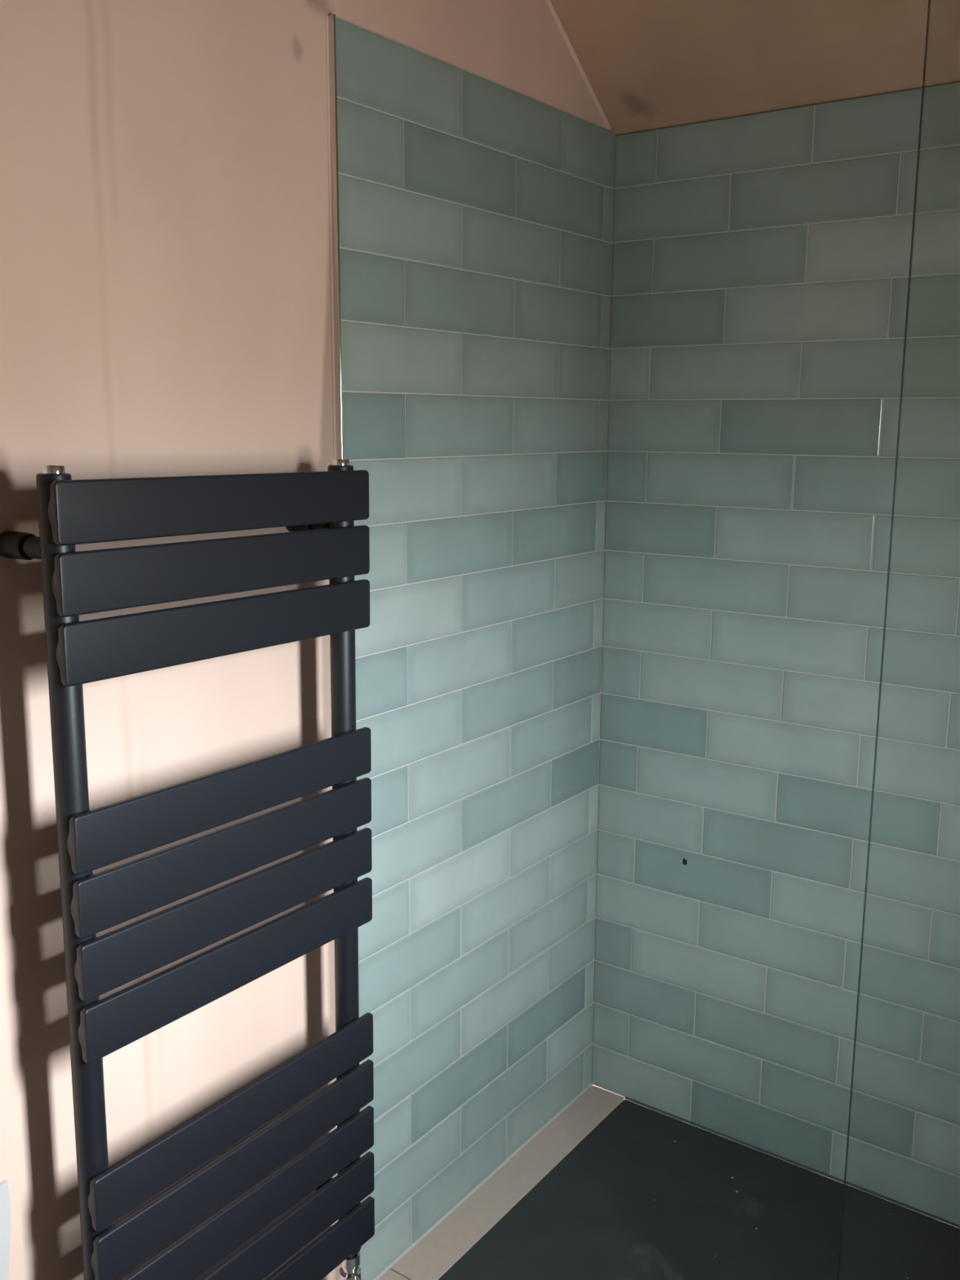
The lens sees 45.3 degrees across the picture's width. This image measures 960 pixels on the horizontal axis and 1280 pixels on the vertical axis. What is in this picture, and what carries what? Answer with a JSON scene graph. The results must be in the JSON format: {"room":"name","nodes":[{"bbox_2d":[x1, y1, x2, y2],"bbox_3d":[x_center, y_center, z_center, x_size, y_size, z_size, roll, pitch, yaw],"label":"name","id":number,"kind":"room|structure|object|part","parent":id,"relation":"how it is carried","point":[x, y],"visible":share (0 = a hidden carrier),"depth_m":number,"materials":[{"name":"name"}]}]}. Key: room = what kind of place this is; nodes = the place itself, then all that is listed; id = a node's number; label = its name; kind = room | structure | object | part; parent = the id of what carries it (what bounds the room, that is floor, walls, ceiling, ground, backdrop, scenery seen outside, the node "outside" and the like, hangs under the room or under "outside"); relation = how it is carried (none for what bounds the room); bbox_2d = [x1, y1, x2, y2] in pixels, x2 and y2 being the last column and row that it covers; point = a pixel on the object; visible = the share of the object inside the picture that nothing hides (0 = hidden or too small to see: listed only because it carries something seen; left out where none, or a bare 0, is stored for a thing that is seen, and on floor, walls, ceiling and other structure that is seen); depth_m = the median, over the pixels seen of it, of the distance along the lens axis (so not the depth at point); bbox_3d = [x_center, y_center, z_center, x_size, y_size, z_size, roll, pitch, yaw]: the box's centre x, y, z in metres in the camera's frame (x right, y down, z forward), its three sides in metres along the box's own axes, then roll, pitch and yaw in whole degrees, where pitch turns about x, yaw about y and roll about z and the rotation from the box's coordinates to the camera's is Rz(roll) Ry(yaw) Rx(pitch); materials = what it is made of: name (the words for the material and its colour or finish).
{"room":"bathroom","nodes":[
{"label":"bathroom","id":0,"kind":"room"},
{"bbox_2d":[0,0,615,1279],"bbox_3d":[-0.618,-0.180,1.289,0.131,2.870,2.862,8,13,35],"label":"wall","id":1,"kind":"structure","parent":0,"point":[165,283],"depth_m":1.75,"materials":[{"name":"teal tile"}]},
{"bbox_2d":[0,458,374,1279],"bbox_3d":[-0.353,0.488,1.572,0.150,1.456,0.524,8,13,35],"label":"towel radiator","id":2,"kind":"object","parent":1,"relation":"attached to","point":[320,510],"visible":1,"depth_m":1.46,"materials":[{"name":"black metal"}]},
{"bbox_3d":[-0.491,-0.102,1.282,0.040,0.025,0.025,8,13,35],"label":"bracket rod","id":3,"kind":"part","parent":2,"relation":"part of","materials":[{"name":"black plastic"}]},
{"bbox_3d":[-0.468,0.428,1.359,0.036,1.238,0.036,8,13,35],"label":"post","id":4,"kind":"part","parent":2,"relation":"part of","materials":[{"name":"black metal"}]},
{"bbox_3d":[-0.224,-0.167,1.647,0.040,0.025,0.025,8,13,35],"label":"bracket rod","id":5,"kind":"part","parent":2,"relation":"part of","materials":[{"name":"black plastic"}]},
{"bbox_3d":[-0.235,0.875,1.839,0.040,0.025,0.025,8,13,35],"label":"bracket rod","id":6,"kind":"part","parent":2,"relation":"part of","materials":[{"name":"black plastic"}]},
{"bbox_3d":[-0.201,0.363,1.724,0.036,1.238,0.036,8,13,35],"label":"post","id":7,"kind":"part","parent":2,"relation":"part of","materials":[{"name":"black metal"}]},
{"bbox_2d":[328,13,343,458],"bbox_3d":[-0.215,0.131,1.819,0.014,2.064,0.004,8,13,35],"label":"trim","id":8,"kind":"structure","parent":1,"relation":"attached to","point":[331,18],"depth_m":1.68,"materials":[{"name":"metal"}]},
{"bbox_2d":[373,1082,591,1279],"bbox_3d":[0.022,1.083,2.330,0.004,0.005,0.806,8,13,35],"label":"trim","id":9,"kind":"structure","parent":1,"relation":"attached to","point":[560,1112],"depth_m":2.30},
{"bbox_2d":[545,0,611,130],"bbox_3d":[-0.051,-1.307,1.773,0.009,0.792,1.069,8,13,35],"label":"trim","id":10,"kind":"structure","parent":1,"relation":"attached to","point":[548,2],"depth_m":2.15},
{"bbox_2d":[377,1084,959,1279],"bbox_3d":[-0.009,1.362,1.200,1.531,0.120,2.970,8,13,35],"label":"floor","id":11,"kind":"structure","parent":0,"point":[433,1256],"depth_m":2.28,"materials":[{"name":"grey tile"}]},
{"bbox_2d":[0,1179,10,1279],"bbox_3d":[-0.657,0.968,1.361,0.006,0.588,0.260,8,13,35],"label":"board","id":12,"kind":"object","parent":11,"relation":"on","point":[5,1207],"visible":1,"depth_m":1.41,"materials":[{"name":"white"}]},
{"bbox_2d":[438,1099,959,1279],"bbox_3d":[0.576,1.175,1.907,1.228,0.012,0.856,8,13,35],"label":"shower tray","id":13,"kind":"object","parent":11,"relation":"on","point":[647,1193],"visible":1,"depth_m":2.20,"materials":[{"name":"grey stone"}]},
{"bbox_2d":[624,1096,959,1228],"bbox_3d":[0.827,1.103,2.248,1.230,0.004,0.004,8,13,35],"label":"trim","id":14,"kind":"structure","parent":13,"relation":"on","point":[866,1190],"depth_m":2.37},
{"bbox_2d":[836,0,930,1279],"bbox_3d":[0.663,0.160,1.197,0.498,2.250,0.020,8,13,35],"label":"screen","id":15,"kind":"object","parent":13,"relation":"on","point":[929,1],"visible":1,"depth_m":1.31,"materials":[{"name":"clear glass"}]},
{"bbox_2d":[550,0,959,135],"bbox_3d":[-0.006,-1.116,0.734,1.551,0.977,2.970,8,13,35],"label":"ceiling","id":16,"kind":"structure","parent":0,"point":[648,64],"depth_m":2.00,"materials":[{"name":"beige paint"}]},
{"bbox_2d":[591,81,959,1225],"bbox_3d":[0.819,0.065,2.137,1.551,2.085,0.121,8,13,35],"label":"wall","id":17,"kind":"structure","parent":0,"point":[759,277],"depth_m":2.22,"materials":[{"name":"teal tile"}]}
]}

